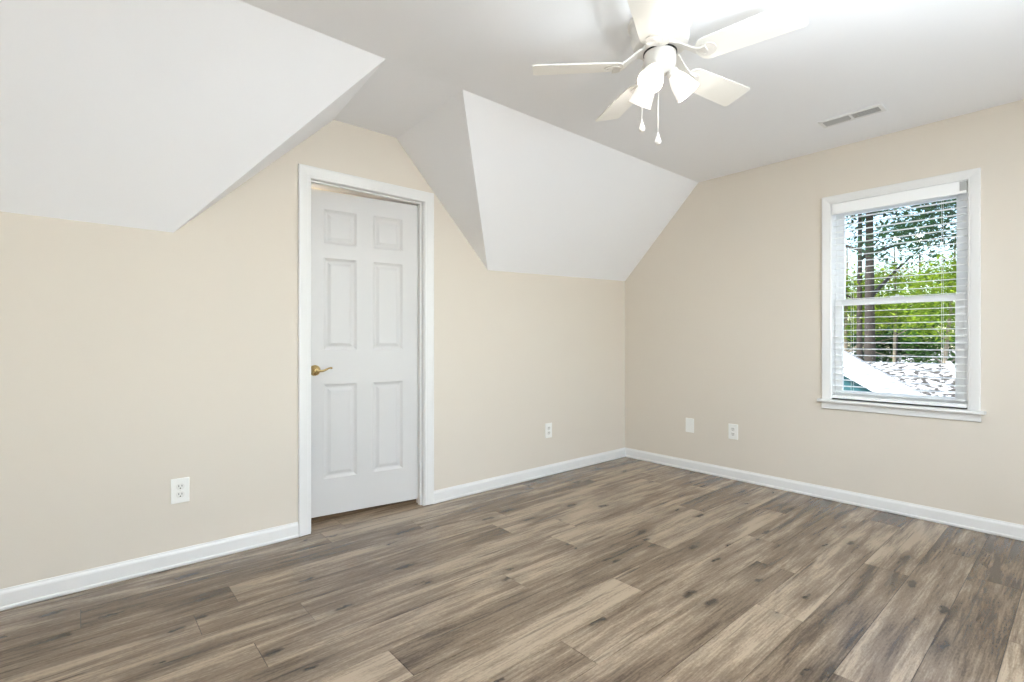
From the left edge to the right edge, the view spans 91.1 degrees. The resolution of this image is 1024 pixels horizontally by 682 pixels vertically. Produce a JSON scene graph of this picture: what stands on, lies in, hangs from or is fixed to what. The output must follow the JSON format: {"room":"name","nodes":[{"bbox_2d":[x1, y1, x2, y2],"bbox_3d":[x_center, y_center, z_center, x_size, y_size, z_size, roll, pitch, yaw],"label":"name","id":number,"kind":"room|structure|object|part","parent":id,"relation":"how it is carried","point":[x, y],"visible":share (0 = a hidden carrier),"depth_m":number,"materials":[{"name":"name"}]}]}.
{"room":"empty attic bedroom","nodes":[
{"label":"empty attic bedroom","id":0,"kind":"room"},
{"bbox_2d":[0,0,384,232],"bbox_3d":[-1.647,-0.932,1.960,2.205,0.808,0.740,0,0,-41],"label":"ceiling","id":1,"kind":"structure","parent":0,"point":[142,114],"depth_m":2.08,"materials":[{"name":"white paint"}]},
{"bbox_2d":[0,120,624,588],"bbox_3d":[-0.808,-0.116,3.237,5.145,2.440,0.099,0,0,-41],"label":"wall","id":2,"kind":"structure","parent":0,"point":[134,361],"depth_m":2.57,"materials":[{"name":"beige paint"}]},
{"bbox_2d":[0,522,298,610],"bbox_3d":[-1.915,1.061,2.208,1.884,0.086,0.014,0,0,-41],"label":"baseboard","id":3,"kind":"structure","parent":2,"relation":"attached to","point":[49,588],"depth_m":2.35,"materials":[{"name":"white wood"}]},
{"bbox_2d":[171,477,188,503],"bbox_3d":[-1.626,0.733,2.461,0.077,0.121,0.008,0,0,-41],"label":"wall outlet","id":4,"kind":"object","parent":2,"relation":"attached to","point":[180,486],"visible":1,"depth_m":2.46,"materials":[{"name":"white plastic"}]},
{"bbox_2d":[176,491,184,497],"bbox_3d":[-1.625,0.752,2.459,0.035,0.029,0.002,0,0,-41],"label":"receptacle","id":5,"kind":"object","parent":4,"relation":"attached to","point":[179,494],"depth_m":2.46,"materials":[{"name":"grey plastic"}]},
{"bbox_2d":[176,483,184,489],"bbox_3d":[-1.625,0.714,2.459,0.035,0.029,0.002,0,0,-41],"label":"receptacle","id":6,"kind":"object","parent":4,"relation":"attached to","point":[179,486],"depth_m":2.46,"materials":[{"name":"grey plastic"}]},
{"bbox_2d":[311,189,417,517],"bbox_3d":[-0.934,0.075,3.189,0.731,1.982,0.095,0,0,-33],"label":"door","id":7,"kind":"structure","parent":2,"relation":"in","point":[364,251],"depth_m":3.19,"materials":[{"name":"white paint"}]},
{"bbox_3d":[-1.178,0.178,3.012,0.066,0.066,0.052,0,0,-33],"label":"handle","id":8,"kind":"part","parent":7,"relation":"part of","materials":[{"name":"gold metal"}]},
{"bbox_3d":[-1.130,0.172,3.017,0.099,0.030,0.025,0,0,-33],"label":"lever","id":9,"kind":"part","parent":7,"relation":"part of","materials":[{"name":"gold metal"}]},
{"bbox_2d":[298,164,433,536],"bbox_3d":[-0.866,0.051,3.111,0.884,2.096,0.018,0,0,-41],"label":"trim","id":10,"kind":"structure","parent":2,"relation":"attached to","point":[305,172],"depth_m":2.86,"materials":[{"name":"white wood"}]},
{"bbox_2d":[434,448,624,503],"bbox_3d":[0.277,1.061,4.098,2.137,0.086,0.014,0,0,-41],"label":"baseboard","id":11,"kind":"structure","parent":2,"relation":"attached to","point":[471,488],"depth_m":3.92,"materials":[{"name":"white wood"}]},
{"bbox_2d":[545,423,551,437],"bbox_3d":[0.301,0.735,4.124,0.077,0.121,0.008,0,0,-41],"label":"wall outlet","id":12,"kind":"object","parent":2,"relation":"attached to","point":[548,426],"visible":1,"depth_m":4.12,"materials":[{"name":"white plastic"}]},
{"bbox_2d":[311,187,359,196],"bbox_3d":[-1.339,-0.176,3.849,3.200,2.560,1.521,0,0,-41],"label":"wall","id":13,"kind":"structure","parent":0,"point":[311,187],"depth_m":4.43,"materials":[{"name":"beige paint"}]},
{"bbox_2d":[0,457,1023,681],"bbox_3d":[0.138,1.134,2.140,5.145,0.060,5.800,0,0,-41],"label":"floor","id":14,"kind":"structure","parent":0,"point":[623,569],"depth_m":2.14,"materials":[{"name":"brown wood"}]},
{"bbox_2d":[397,89,697,280],"bbox_3d":[0.413,-0.930,3.729,2.413,0.812,0.752,0,0,-41],"label":"ceiling","id":15,"kind":"structure","parent":0,"point":[528,194],"depth_m":3.49,"materials":[{"name":"white paint"}]},
{"bbox_2d":[239,0,1023,204],"bbox_3d":[0.099,-1.399,2.185,5.145,0.195,5.920,0,0,-41],"label":"ceiling","id":16,"kind":"structure","parent":0,"point":[924,61],"depth_m":2.46,"materials":[{"name":"white paint"}]},
{"bbox_2d":[532,0,807,144],"bbox_3d":[0.644,-1.074,2.098,1.034,0.524,1.035,0,0,-41],"label":"ceiling fan","id":17,"kind":"object","parent":16,"relation":"hanging from","point":[658,30],"visible":1,"depth_m":2.03,"materials":[{"name":"white plastic"}]},
{"bbox_3d":[0.279,-1.153,2.124,0.383,0.036,0.135,0,0,4],"label":"blade","id":18,"kind":"part","parent":17,"relation":"part of","materials":[{"name":"white laminate"}]},
{"bbox_3d":[0.538,-1.153,2.431,0.135,0.036,0.383,0,0,-14],"label":"blade","id":19,"kind":"part","parent":17,"relation":"part of","materials":[{"name":"white laminate"}]},
{"bbox_3d":[0.573,-1.067,2.187,0.102,0.126,0.121,0,0,-41],"label":"lamp shade","id":20,"kind":"part","parent":17,"relation":"part of","materials":[{"name":"white glass"}]},
{"bbox_3d":[0.549,-0.909,2.121,0.026,0.052,0.026,0,0,-41],"label":"chain pull","id":21,"kind":"part","parent":17,"relation":"part of","materials":[{"name":"white ceramic"}]},
{"bbox_3d":[0.491,-1.153,1.783,0.135,0.036,0.383,0,0,22],"label":"blade","id":22,"kind":"part","parent":17,"relation":"part of","materials":[{"name":"white laminate"}]},
{"bbox_3d":[0.566,-1.067,2.014,0.121,0.126,0.102,0,0,-41],"label":"lamp shade","id":23,"kind":"part","parent":17,"relation":"part of","materials":[{"name":"white glass"}]},
{"bbox_3d":[0.572,-1.080,2.029,0.063,0.069,0.051,0,0,-41],"label":"bulb","id":24,"kind":"part","parent":17,"relation":"part of","materials":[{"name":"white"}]},
{"bbox_3d":[0.603,-0.836,2.073,0.026,0.052,0.026,0,0,-41],"label":"chain pull","id":25,"kind":"part","parent":17,"relation":"part of","materials":[{"name":"white plastic"}]},
{"bbox_2d":[666,67,678,78],"bbox_3d":[0.672,-1.123,2.098,0.057,0.058,0.056,0,0,-41],"label":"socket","id":26,"kind":"object","parent":17,"relation":"attached to","point":[671,72],"depth_m":2.08,"materials":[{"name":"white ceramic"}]},
{"bbox_3d":[0.724,-1.067,2.096,0.113,0.126,0.110,0,0,-41],"label":"lamp shade","id":27,"kind":"part","parent":17,"relation":"part of","materials":[{"name":"white glass"}]},
{"bbox_3d":[0.909,-1.153,2.279,0.383,0.036,0.135,0,0,-32],"label":"blade","id":28,"kind":"part","parent":17,"relation":"part of","materials":[{"name":"white laminate"}]},
{"bbox_3d":[0.880,-1.153,1.879,0.383,0.036,0.135,0,0,40],"label":"blade","id":29,"kind":"part","parent":17,"relation":"part of","materials":[{"name":"white laminate"}]},
{"bbox_2d":[818,103,886,127],"bbox_3d":[2.012,-1.331,2.977,0.116,0.009,0.320,0,0,-41],"label":"ceiling vent","id":30,"kind":"object","parent":16,"relation":"in","point":[878,108],"visible":1,"depth_m":2.97,"materials":[{"name":"white metal"}]},
{"bbox_2d":[625,99,1023,524],"bbox_3d":[2.531,-0.116,3.213,0.120,2.440,4.300,0,0,-41],"label":"wall","id":31,"kind":"structure","parent":0,"point":[723,310],"depth_m":3.63,"materials":[{"name":"beige paint"}]},
{"bbox_2d":[686,418,693,432],"bbox_3d":[1.519,0.720,4.289,0.007,0.121,0.077,0,0,-41],"label":"blank wall plate","id":32,"kind":"object","parent":31,"relation":"attached to","point":[689,421],"visible":1,"depth_m":4.28,"materials":[{"name":"white plastic"}]},
{"bbox_2d":[728,424,737,439],"bbox_3d":[1.764,0.723,4.004,0.008,0.121,0.077,0,0,-41],"label":"wall outlet","id":33,"kind":"object","parent":31,"relation":"attached to","point":[732,428],"visible":1,"depth_m":4.00,"materials":[{"name":"white plastic"}]},
{"bbox_2d":[625,448,1023,540],"bbox_3d":[2.441,1.061,3.215,0.014,0.086,4.180,0,0,-41],"label":"baseboard","id":34,"kind":"structure","parent":31,"relation":"attached to","point":[951,518],"depth_m":3.39,"materials":[{"name":"white wood"}]},
{"bbox_2d":[831,180,967,409],"bbox_3d":[2.501,-0.269,3.262,0.141,1.366,0.718,0,0,-41],"label":"window","id":35,"kind":"structure","parent":31,"relation":"in","point":[836,313],"depth_m":3.24,"materials":[{"name":"white plastic"}]},
{"bbox_2d":[832,181,966,408],"bbox_3d":[2.460,-0.271,3.227,0.066,1.343,0.699,0,0,-41],"label":"window blind","id":36,"kind":"object","parent":35,"relation":"attached to","point":[955,188],"visible":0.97,"depth_m":3.19,"materials":[{"name":"white plastic"}]},
{"bbox_3d":[2.311,-0.257,3.409,0.053,1.262,0.002,0,0,-41],"label":"ladder cord","id":37,"kind":"part","parent":36,"relation":"part of","materials":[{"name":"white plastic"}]},
{"bbox_3d":[2.465,0.385,3.231,0.052,0.021,0.696,0,0,-41],"label":"rail","id":38,"kind":"part","parent":36,"relation":"part of","materials":[{"name":"white plastic"}]},
{"bbox_3d":[2.618,-0.257,3.053,0.053,1.262,0.002,0,0,-41],"label":"ladder cord","id":39,"kind":"part","parent":36,"relation":"part of","materials":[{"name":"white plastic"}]},
{"bbox_3d":[2.497,0.054,3.268,0.032,0.676,0.680,0,0,-41],"label":"sash","id":40,"kind":"part","parent":35,"relation":"part of","materials":[{"name":"white plastic"}]},
{"bbox_3d":[2.528,-0.596,3.296,0.032,0.696,0.680,0,0,-41],"label":"sash","id":41,"kind":"part","parent":35,"relation":"part of","materials":[{"name":"white plastic"}]},
{"bbox_2d":[822,167,980,410],"bbox_3d":[2.441,-0.299,3.211,0.018,1.406,0.818,0,0,-41],"label":"trim","id":42,"kind":"structure","parent":31,"relation":"attached to","point":[973,176],"depth_m":2.94,"materials":[{"name":"white wood"}]},
{"bbox_2d":[817,398,986,421],"bbox_3d":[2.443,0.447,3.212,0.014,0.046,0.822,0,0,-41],"label":"trim","id":43,"kind":"structure","parent":31,"relation":"attached to","point":[851,407],"depth_m":3.16,"materials":[{"name":"white wood"}]},
{"label":"outside","id":44,"kind":"structure","parent":0,"visible":0},
{"bbox_2d":[849,350,954,365],"bbox_3d":[27.090,2.444,36.572,80.000,2.759,80.000,0,0,-41],"label":"ground","id":45,"kind":"structure","parent":44,"point":[903,350],"depth_m":53.79,"materials":[{"name":"green plant"}]},
{"bbox_2d":[846,210,896,359],"bbox_3d":[15.962,-3.910,23.326,5.170,15.543,6.472,0,0,32],"label":"slim tree","id":46,"kind":"object","parent":45,"relation":"on","point":[859,332],"visible":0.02,"depth_m":23.11,"materials":[{"name":"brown plant"}]},
{"bbox_2d":[844,247,908,352],"bbox_3d":[17.070,-0.469,24.864,4.792,8.659,4.749,0,0,-41],"label":"leafy tree","id":47,"kind":"object","parent":45,"relation":"on","point":[846,326],"visible":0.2,"depth_m":24.48,"materials":[{"name":"green plant"}]},
{"bbox_2d":[844,350,922,394],"bbox_3d":[6.612,1.629,11.875,4.700,4.150,3.220,0,0,33],"label":"outbuilding","id":48,"kind":"structure","parent":45,"relation":"on","point":[846,358],"depth_m":9.77,"materials":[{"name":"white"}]},
{"bbox_2d":[847,283,943,362],"bbox_3d":[23.658,-0.716,32.856,8.229,9.162,7.887,0,0,-29],"label":"tree","id":49,"kind":"object","parent":45,"relation":"on","point":[877,345],"visible":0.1,"depth_m":31.10,"materials":[{"name":"green plant"}]},
{"bbox_2d":[876,262,923,361],"bbox_3d":[19.786,-0.092,26.423,1.897,7.903,2.940,0,0,-15],"label":"bare tree","id":50,"kind":"object","parent":45,"relation":"on","point":[923,262],"visible":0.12,"depth_m":26.08,"materials":[{"name":"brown plant"}]},
{"bbox_2d":[847,248,953,361],"bbox_3d":[17.666,-0.216,22.927,4.331,8.161,4.481,0,0,-41],"label":"young tree","id":51,"kind":"object","parent":45,"relation":"on","point":[895,279],"visible":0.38,"depth_m":22.76,"materials":[{"name":"green plant"}]},
{"bbox_2d":[846,199,955,361],"bbox_3d":[15.816,-3.904,20.927,8.267,15.556,6.341,0,0,35],"label":"tree","id":52,"kind":"object","parent":45,"relation":"on","point":[869,329],"visible":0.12,"depth_m":21.17,"materials":[{"name":"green plant"}]},
{"bbox_2d":[848,255,954,366],"bbox_3d":[24.952,-0.794,30.990,8.725,9.307,8.234,0,0,-41],"label":"tree","id":53,"kind":"object","parent":45,"relation":"on","point":[935,345],"visible":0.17,"depth_m":29.81,"materials":[{"name":"green plant"}]},
{"bbox_2d":[848,198,955,270],"bbox_3d":[10.290,-1.216,11.607,4.126,10.170,4.549,0,0,-41],"label":"tree","id":54,"kind":"object","parent":45,"relation":"on","point":[927,215],"visible":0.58,"depth_m":12.18,"materials":[{"name":"green plant"}]},
{"bbox_2d":[867,361,954,396],"bbox_3d":[11.697,2.149,15.614,3.570,3.110,5.740,0,0,38],"label":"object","id":55,"kind":"structure","parent":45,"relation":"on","point":[877,365],"depth_m":14.27,"materials":[{"name":"grey"}]},
{"bbox_2d":[886,237,955,362],"bbox_3d":[16.407,-0.019,18.762,4.090,7.756,3.703,0,0,-41],"label":"tree","id":56,"kind":"object","parent":45,"relation":"on","point":[952,262],"visible":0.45,"depth_m":18.92,"materials":[{"name":"green plant"}]}
]}

